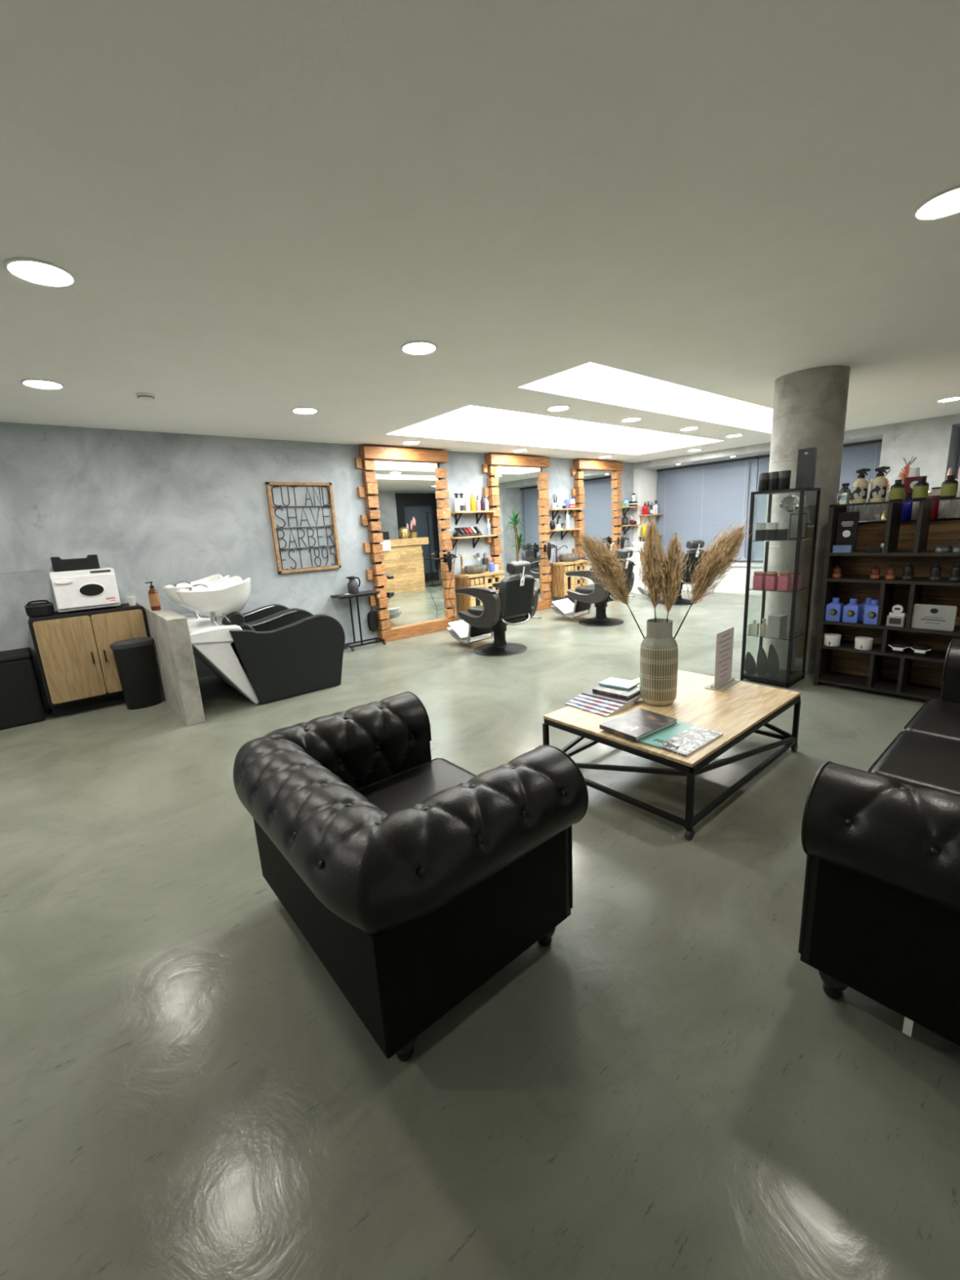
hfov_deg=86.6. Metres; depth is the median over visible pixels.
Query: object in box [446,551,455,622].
hair dryer
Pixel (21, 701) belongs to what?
cabinet
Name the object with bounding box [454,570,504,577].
countertop
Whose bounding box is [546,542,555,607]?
hair dryer
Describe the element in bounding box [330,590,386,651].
side table
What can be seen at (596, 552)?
stem
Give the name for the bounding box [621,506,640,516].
wall shelf
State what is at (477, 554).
brush
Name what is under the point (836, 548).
patterned box
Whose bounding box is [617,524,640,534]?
wall shelf
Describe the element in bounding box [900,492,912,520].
pump bottle
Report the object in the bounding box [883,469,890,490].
dried spray
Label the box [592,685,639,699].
hardcover book
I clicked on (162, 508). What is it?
wall
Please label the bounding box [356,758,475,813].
seat cushion
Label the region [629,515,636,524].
shaver
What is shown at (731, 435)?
recessed light
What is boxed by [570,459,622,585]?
wall mirror
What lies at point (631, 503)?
box stack
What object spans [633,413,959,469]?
wall
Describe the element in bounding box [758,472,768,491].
jar
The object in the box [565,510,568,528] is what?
bottle
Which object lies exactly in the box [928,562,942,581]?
bottle
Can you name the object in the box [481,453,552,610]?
wall mirror
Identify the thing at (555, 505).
pot
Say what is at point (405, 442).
diffuser
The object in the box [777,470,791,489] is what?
jar
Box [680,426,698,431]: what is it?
recessed light
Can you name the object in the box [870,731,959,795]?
seat cushion
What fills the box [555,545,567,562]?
faucet
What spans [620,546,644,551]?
countertop
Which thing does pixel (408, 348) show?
diffuser
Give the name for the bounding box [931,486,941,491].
box
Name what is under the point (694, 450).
recessed light
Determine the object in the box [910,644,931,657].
tub
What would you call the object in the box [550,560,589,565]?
countertop
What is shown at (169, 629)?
wall
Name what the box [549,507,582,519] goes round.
wall shelf
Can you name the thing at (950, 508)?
wrap
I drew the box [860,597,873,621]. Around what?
bottle
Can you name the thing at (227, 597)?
basin
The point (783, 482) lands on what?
tub
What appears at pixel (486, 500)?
pump bottle
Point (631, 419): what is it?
recessed light
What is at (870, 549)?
tin
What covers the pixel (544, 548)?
rail
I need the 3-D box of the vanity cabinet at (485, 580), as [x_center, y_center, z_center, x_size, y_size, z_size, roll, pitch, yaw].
[0.016,-0.722,7.702,0.710,0.585,0.335,-13,16,-39]
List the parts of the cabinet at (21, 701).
lid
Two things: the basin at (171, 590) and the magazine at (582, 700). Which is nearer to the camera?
the magazine at (582, 700)
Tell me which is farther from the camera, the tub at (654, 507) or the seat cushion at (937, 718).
the tub at (654, 507)
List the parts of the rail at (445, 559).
rail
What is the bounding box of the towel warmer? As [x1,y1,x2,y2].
[48,567,120,613]
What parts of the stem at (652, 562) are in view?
stem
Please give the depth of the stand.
8.70 m
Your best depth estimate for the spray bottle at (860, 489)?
3.81 m
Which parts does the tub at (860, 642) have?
lid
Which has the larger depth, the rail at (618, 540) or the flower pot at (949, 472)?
the rail at (618, 540)
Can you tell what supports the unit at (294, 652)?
on the floor
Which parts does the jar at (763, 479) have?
lid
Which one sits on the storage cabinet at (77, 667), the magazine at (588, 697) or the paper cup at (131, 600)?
the paper cup at (131, 600)
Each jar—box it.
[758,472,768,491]
[768,471,778,490]
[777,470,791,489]
[880,543,884,551]
[933,545,951,552]
[951,545,959,552]
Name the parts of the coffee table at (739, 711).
leg, rail, rail, frame, leg, rail, rail, leg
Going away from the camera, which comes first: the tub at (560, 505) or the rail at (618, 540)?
the tub at (560, 505)
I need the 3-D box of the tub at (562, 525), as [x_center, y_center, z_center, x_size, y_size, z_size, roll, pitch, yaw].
[1.435,-1.961,8.805,0.073,0.110,0.073,-13,16,-39]
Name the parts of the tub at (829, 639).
lid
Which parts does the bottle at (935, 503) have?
lid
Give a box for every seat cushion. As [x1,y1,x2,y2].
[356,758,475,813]
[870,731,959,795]
[904,699,959,741]
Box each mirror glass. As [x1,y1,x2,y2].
[371,459,447,628]
[493,465,543,600]
[580,469,614,585]
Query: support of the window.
in the wall at (871, 433)
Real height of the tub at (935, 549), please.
0.027 m
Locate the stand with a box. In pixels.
[554,515,562,529]
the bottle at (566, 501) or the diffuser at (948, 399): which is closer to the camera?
the diffuser at (948, 399)
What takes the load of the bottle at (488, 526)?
on the wall shelf at (474, 544)
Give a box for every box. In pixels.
[568,503,574,508]
[832,545,853,552]
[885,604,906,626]
[903,475,927,500]
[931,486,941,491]
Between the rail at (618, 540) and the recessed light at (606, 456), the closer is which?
the recessed light at (606, 456)
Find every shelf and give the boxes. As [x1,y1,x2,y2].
[181,613,215,623]
[187,619,242,644]
[450,510,495,524]
[450,534,496,550]
[547,528,582,539]
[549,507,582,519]
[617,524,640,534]
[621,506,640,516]
[638,513,662,524]
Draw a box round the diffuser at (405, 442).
[404,441,418,444]
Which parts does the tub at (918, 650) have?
lid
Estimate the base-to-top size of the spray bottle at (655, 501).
0.272 m
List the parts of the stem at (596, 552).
stem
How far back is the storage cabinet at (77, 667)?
4.47 m
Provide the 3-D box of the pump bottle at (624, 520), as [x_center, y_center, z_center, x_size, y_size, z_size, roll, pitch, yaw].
[2.833,-2.346,9.939,0.120,0.204,0.120,-2,12,5]
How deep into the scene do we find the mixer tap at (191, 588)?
4.31 m
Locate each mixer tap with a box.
[170,580,191,586]
[185,583,208,591]
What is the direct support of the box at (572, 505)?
on the wall shelf at (575, 508)
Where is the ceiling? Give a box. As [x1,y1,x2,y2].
[0,0,959,462]
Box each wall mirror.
[354,445,457,642]
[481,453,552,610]
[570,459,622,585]
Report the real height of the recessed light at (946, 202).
0.009 m
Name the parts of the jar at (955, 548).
lid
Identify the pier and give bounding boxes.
[879,424,959,491]
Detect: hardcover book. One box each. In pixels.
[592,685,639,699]
[599,708,677,741]
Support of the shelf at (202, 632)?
attached to the unit at (294, 652)
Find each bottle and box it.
[145,581,160,610]
[453,493,460,511]
[458,493,465,511]
[464,493,470,511]
[469,493,475,511]
[475,496,480,511]
[480,494,484,511]
[484,496,488,511]
[486,519,490,534]
[488,559,493,572]
[493,564,497,571]
[564,497,569,508]
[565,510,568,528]
[570,496,574,504]
[622,514,628,524]
[623,498,628,506]
[641,524,646,536]
[642,502,648,515]
[647,501,650,514]
[649,502,653,514]
[654,500,657,514]
[825,597,844,622]
[842,598,862,623]
[851,468,871,503]
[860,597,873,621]
[862,599,879,625]
[869,466,889,502]
[888,479,905,501]
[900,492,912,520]
[911,477,928,499]
[927,495,940,519]
[928,562,942,581]
[939,475,958,497]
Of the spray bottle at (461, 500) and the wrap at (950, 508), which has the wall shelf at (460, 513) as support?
the spray bottle at (461, 500)
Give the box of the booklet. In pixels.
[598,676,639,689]
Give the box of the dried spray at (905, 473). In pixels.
[897,456,916,481]
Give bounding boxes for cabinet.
[0,647,44,729]
[28,603,150,717]
[454,570,504,613]
[549,560,589,597]
[740,487,821,688]
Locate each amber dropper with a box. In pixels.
[831,564,841,577]
[870,564,880,579]
[884,564,895,580]
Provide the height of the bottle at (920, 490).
0.148 m
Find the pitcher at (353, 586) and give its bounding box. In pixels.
[346,576,360,593]
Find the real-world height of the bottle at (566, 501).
0.189 m
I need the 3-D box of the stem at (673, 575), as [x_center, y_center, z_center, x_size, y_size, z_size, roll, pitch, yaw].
[1.065,-0.268,2.830,0.169,0.684,0.174,5,15,33]
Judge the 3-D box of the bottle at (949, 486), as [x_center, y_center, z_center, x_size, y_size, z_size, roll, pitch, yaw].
[3.183,-1.040,3.452,0.086,0.148,0.086,-13,16,-39]
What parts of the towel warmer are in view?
handle, control panel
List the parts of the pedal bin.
lid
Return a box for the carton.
[795,447,817,488]
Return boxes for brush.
[475,552,479,564]
[549,520,555,529]
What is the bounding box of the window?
[661,458,761,561]
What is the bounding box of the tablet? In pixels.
[335,593,353,595]
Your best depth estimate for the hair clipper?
7.29 m
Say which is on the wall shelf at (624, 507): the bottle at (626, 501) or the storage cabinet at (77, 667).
the bottle at (626, 501)
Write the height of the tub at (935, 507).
0.105 m
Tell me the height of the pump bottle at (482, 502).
0.236 m
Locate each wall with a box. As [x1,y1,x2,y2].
[0,422,634,710]
[138,603,205,726]
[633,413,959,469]
[633,468,657,542]
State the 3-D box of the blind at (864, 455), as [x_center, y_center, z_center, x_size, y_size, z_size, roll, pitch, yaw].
[5.545,-2.218,8.415,0.065,1.815,1.870,-13,16,-39]
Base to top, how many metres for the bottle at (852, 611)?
0.183 m
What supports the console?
on the floor
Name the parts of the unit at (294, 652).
backrest, silver trim, armrest, armrest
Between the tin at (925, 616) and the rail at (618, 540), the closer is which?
the tin at (925, 616)
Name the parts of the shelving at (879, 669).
panel, rail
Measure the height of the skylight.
0.012 m
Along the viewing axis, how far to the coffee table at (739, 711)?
2.71 m
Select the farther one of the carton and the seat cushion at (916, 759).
the carton
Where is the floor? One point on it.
(664, 1087)
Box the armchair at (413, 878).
[232,691,588,1062]
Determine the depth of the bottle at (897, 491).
3.64 m
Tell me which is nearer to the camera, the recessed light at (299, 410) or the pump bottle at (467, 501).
the recessed light at (299, 410)
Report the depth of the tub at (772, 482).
4.01 m
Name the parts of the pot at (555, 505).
pot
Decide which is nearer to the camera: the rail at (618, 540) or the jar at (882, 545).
the jar at (882, 545)
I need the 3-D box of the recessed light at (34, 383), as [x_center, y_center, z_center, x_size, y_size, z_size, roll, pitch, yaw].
[-2.891,-1.690,3.368,0.224,0.009,0.224,-13,16,-39]
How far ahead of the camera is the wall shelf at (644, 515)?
10.26 m
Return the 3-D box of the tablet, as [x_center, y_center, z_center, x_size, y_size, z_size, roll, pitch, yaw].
[-1.667,-0.558,6.275,0.180,0.010,0.120,-13,16,-39]
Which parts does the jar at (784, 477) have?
lid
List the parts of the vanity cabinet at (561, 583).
door frame, pigeonhole frame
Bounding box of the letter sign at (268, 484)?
[265,481,341,573]
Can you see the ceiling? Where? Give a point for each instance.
(663, 213)
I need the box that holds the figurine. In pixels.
[631,493,635,501]
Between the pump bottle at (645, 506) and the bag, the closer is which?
the bag
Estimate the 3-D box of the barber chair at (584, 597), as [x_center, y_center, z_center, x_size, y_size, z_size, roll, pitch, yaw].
[1.625,-0.787,7.364,0.778,1.041,1.222,-14,17,-41]
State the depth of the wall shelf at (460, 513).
7.43 m
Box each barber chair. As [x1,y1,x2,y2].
[446,560,541,656]
[550,548,635,626]
[636,539,706,604]
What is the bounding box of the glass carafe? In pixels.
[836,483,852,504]
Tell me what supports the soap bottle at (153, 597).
on the wall at (169, 629)
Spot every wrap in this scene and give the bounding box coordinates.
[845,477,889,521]
[937,476,959,518]
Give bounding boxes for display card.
[835,511,859,552]
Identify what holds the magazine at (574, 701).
on the magazine at (583, 708)
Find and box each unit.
[162,573,297,688]
[176,576,345,704]
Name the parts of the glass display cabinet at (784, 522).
post, glass door, panel, panel, post, glass, post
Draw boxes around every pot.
[551,493,558,508]
[946,467,959,479]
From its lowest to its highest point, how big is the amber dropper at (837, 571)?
0.108 m
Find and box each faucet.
[457,553,475,574]
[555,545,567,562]
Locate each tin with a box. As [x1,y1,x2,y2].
[866,546,881,552]
[911,603,957,631]
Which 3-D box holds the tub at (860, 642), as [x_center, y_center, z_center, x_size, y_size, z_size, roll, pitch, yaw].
[2.975,0.025,3.948,0.114,0.085,0.114,-13,16,-39]
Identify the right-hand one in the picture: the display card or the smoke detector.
the display card
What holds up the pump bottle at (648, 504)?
on the wall shelf at (644, 515)
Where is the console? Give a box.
[620,541,646,594]
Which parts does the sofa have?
arm, leg, frame panel, arm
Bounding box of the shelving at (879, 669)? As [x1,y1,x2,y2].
[813,497,959,700]
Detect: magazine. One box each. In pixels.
[564,702,631,716]
[568,699,634,714]
[573,696,638,711]
[577,693,640,707]
[581,684,640,704]
[636,720,696,749]
[657,725,723,757]
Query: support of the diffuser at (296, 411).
attached to the recessed light at (299, 410)
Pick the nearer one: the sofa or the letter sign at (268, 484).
the sofa
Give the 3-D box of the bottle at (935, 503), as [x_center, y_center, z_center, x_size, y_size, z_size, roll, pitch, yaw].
[3.331,-0.978,3.769,0.096,0.170,0.096,-13,16,-39]
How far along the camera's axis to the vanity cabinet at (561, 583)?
8.79 m
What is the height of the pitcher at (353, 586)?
0.214 m
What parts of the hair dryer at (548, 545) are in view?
power cord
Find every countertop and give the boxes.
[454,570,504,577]
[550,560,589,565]
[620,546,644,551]
[858,517,959,523]
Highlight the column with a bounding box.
[768,365,850,674]
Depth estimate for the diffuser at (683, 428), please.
6.46 m
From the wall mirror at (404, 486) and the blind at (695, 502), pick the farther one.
the blind at (695, 502)
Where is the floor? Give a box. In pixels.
[0,590,959,1279]
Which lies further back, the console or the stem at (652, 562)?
the console
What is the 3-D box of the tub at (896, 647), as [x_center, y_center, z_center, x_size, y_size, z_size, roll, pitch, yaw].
[3.115,0.059,3.782,0.110,0.075,0.119,-13,16,-39]
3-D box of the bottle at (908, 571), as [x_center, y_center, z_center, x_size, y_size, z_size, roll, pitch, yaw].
[3.083,-0.496,3.666,0.062,0.130,0.062,-13,16,-39]
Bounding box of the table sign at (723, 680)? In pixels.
[704,626,740,691]
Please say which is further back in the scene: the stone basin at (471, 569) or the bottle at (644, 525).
the bottle at (644, 525)
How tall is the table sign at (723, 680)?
0.350 m
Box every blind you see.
[656,456,758,560]
[756,439,882,522]
[955,447,959,479]
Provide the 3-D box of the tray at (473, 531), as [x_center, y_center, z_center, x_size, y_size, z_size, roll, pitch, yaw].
[-0.169,-1.592,7.484,0.420,0.131,0.140,-13,16,-39]
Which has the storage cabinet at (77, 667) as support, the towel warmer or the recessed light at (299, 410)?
the towel warmer
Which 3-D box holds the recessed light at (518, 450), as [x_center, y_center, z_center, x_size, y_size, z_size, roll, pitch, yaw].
[0.592,-2.798,7.524,0.224,0.009,0.224,-13,16,-39]
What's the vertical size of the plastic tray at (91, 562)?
0.125 m
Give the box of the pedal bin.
[110,636,162,709]
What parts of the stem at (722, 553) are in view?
stem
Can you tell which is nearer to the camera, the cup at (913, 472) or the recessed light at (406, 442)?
the cup at (913, 472)
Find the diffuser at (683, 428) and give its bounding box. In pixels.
[680,427,697,430]
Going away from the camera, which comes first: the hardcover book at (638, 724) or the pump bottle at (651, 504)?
the hardcover book at (638, 724)
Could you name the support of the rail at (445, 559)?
attached to the wall mirror at (404, 486)
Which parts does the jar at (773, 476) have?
lid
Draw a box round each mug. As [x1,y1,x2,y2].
[481,552,488,571]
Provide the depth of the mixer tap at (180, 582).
4.81 m
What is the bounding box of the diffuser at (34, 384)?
[24,380,61,388]
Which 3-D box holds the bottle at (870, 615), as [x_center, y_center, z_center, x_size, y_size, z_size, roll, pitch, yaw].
[2.986,-0.212,3.864,0.098,0.183,0.096,-13,16,-39]
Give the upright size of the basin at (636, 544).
0.095 m
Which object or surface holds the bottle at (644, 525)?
on the wall shelf
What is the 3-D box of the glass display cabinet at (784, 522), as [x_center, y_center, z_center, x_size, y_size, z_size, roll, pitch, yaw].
[2.491,-0.430,4.252,0.395,1.585,0.380,-13,16,-39]
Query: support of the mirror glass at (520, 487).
attached to the wall mirror at (517, 493)
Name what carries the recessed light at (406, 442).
in the ceiling
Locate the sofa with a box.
[798,638,959,1046]
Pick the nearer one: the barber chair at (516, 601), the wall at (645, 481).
the barber chair at (516, 601)
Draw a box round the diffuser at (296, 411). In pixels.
[293,408,315,413]
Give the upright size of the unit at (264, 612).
1.107 m
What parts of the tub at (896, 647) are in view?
lid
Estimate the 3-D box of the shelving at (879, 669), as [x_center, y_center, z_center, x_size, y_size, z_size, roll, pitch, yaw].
[3.312,-0.264,3.610,0.316,1.447,1.460,-13,16,-39]
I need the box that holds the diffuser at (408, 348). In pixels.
[403,342,434,353]
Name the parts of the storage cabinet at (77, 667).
door, handle, door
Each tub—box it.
[557,502,562,508]
[560,523,564,528]
[653,506,656,514]
[758,479,768,491]
[768,478,777,490]
[777,477,790,489]
[823,633,841,646]
[854,636,873,649]
[888,641,909,654]
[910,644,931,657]
[929,504,938,519]
[933,547,951,552]
[951,548,959,552]
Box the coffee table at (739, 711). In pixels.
[542,670,800,839]
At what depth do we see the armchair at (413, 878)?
1.45 m
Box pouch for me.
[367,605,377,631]
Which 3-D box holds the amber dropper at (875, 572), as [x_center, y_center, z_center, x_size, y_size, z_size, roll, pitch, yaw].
[2.961,-0.510,3.811,0.057,0.108,0.057,-2,12,5]
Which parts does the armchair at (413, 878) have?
leg, leg, arm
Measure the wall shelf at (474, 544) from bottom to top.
0.182 m
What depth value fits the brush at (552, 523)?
8.61 m
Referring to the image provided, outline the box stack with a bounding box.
[628,501,637,506]
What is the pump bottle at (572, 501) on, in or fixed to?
on the wall shelf at (575, 508)
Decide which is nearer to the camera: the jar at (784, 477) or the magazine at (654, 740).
the magazine at (654, 740)
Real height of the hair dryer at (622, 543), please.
1.071 m
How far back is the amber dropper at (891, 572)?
3.73 m
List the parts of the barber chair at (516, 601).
footrest plate, chrome trim, armrest, seat, plate, seat frame, armrest, backrest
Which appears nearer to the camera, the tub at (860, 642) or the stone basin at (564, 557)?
the tub at (860, 642)
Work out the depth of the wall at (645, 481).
10.26 m
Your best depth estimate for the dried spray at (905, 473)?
3.94 m
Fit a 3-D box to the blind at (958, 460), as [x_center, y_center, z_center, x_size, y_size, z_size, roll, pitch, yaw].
[7.137,-1.902,6.573,0.050,1.815,1.540,-13,16,-39]
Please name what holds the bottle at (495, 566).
on the countertop
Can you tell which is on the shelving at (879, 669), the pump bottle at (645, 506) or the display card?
the display card
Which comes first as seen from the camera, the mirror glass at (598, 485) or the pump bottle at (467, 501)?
the pump bottle at (467, 501)
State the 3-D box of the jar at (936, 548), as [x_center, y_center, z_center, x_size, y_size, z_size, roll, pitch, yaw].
[3.189,-0.629,3.514,0.096,0.044,0.096,-13,16,-39]
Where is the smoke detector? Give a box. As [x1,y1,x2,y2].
[135,391,155,400]
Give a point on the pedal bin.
(135, 659)
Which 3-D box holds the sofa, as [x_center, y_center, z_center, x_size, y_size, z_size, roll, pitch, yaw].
[1.987,0.571,1.845,2.252,0.720,0.848,-13,16,-39]
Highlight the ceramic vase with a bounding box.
[639,617,678,706]
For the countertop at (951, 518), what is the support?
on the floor
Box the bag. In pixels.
[23,600,54,617]
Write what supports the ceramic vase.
on the coffee table at (739, 711)
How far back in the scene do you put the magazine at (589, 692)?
2.98 m
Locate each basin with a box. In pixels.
[162,573,229,616]
[176,576,250,617]
[464,564,486,573]
[560,553,578,561]
[631,541,644,546]
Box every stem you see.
[573,528,644,638]
[631,518,674,622]
[659,529,690,622]
[673,517,751,639]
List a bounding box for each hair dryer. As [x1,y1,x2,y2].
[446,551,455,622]
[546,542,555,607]
[620,536,628,548]
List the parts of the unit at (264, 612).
silver trim, armrest, armrest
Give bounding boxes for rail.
[431,553,457,562]
[535,544,554,551]
[611,537,626,544]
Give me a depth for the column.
4.15 m
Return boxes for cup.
[126,596,136,605]
[907,467,919,477]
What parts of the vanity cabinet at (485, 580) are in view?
door frame, pigeonhole frame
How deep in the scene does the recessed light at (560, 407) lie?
4.89 m
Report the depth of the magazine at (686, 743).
2.41 m
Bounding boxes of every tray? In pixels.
[50,554,99,572]
[454,526,482,537]
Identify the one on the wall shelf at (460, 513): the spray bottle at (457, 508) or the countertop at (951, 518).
the spray bottle at (457, 508)
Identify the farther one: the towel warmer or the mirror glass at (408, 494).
the mirror glass at (408, 494)
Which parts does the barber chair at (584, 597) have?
footrest plate, chrome trim, armrest, seat, plate, seat frame, armrest, backrest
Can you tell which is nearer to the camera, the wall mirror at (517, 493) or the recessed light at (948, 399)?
the recessed light at (948, 399)
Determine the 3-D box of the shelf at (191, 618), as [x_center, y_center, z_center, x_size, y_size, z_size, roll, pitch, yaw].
[-2.797,-0.158,4.935,0.427,0.134,0.610,-13,16,-39]
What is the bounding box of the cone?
[880,504,887,519]
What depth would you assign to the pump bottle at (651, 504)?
10.30 m
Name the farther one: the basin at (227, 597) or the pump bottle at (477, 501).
the pump bottle at (477, 501)
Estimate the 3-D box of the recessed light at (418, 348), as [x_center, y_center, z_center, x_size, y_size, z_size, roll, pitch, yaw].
[-0.369,-1.769,3.088,0.224,0.009,0.224,-13,16,-39]
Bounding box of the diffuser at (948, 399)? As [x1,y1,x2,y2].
[938,397,959,401]
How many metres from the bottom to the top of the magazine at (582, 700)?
0.007 m
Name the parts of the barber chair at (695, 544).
footrest plate, plate, seat frame, backrest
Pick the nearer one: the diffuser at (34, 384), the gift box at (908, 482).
the diffuser at (34, 384)
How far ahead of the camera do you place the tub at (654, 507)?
10.35 m
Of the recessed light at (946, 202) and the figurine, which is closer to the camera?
the recessed light at (946, 202)
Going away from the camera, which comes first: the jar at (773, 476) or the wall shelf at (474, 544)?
the jar at (773, 476)
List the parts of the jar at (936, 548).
lid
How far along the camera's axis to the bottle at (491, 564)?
7.63 m
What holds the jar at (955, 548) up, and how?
on the shelving at (879, 669)
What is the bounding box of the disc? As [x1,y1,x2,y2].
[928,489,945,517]
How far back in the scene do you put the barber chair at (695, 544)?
8.24 m
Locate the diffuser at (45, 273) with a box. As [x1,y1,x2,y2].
[9,261,71,284]
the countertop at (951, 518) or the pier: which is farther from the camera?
the pier
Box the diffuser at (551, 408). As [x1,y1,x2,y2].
[548,406,568,410]
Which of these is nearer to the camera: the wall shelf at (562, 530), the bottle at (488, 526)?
the bottle at (488, 526)
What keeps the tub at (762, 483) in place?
in the jar at (763, 479)
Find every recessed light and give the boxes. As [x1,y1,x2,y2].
[3,257,76,286]
[20,378,64,389]
[291,407,318,413]
[400,341,437,355]
[402,440,420,444]
[512,448,527,452]
[546,404,569,411]
[599,455,611,457]
[621,417,641,422]
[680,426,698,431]
[687,448,701,451]
[725,434,742,437]
[912,185,959,220]
[936,396,959,402]
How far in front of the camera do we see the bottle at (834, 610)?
4.02 m
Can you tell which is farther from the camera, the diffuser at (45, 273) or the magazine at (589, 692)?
the magazine at (589, 692)
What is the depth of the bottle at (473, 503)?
7.44 m
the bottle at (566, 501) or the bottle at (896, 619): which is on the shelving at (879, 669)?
the bottle at (896, 619)
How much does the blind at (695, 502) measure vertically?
1.815 m
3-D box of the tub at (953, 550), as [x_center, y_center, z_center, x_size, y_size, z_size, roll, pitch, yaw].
[3.247,-0.610,3.448,0.084,0.027,0.084,-13,16,-39]
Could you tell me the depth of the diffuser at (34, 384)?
3.36 m
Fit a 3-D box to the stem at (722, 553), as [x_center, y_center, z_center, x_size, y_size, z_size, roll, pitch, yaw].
[1.259,-0.293,2.770,0.290,0.740,0.339,-12,15,-34]
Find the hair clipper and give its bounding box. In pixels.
[453,533,462,537]
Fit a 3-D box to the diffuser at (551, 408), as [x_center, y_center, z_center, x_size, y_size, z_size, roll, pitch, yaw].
[0.755,-2.232,4.904,0.188,0.005,0.188,-13,16,-39]
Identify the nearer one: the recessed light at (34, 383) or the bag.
the recessed light at (34, 383)

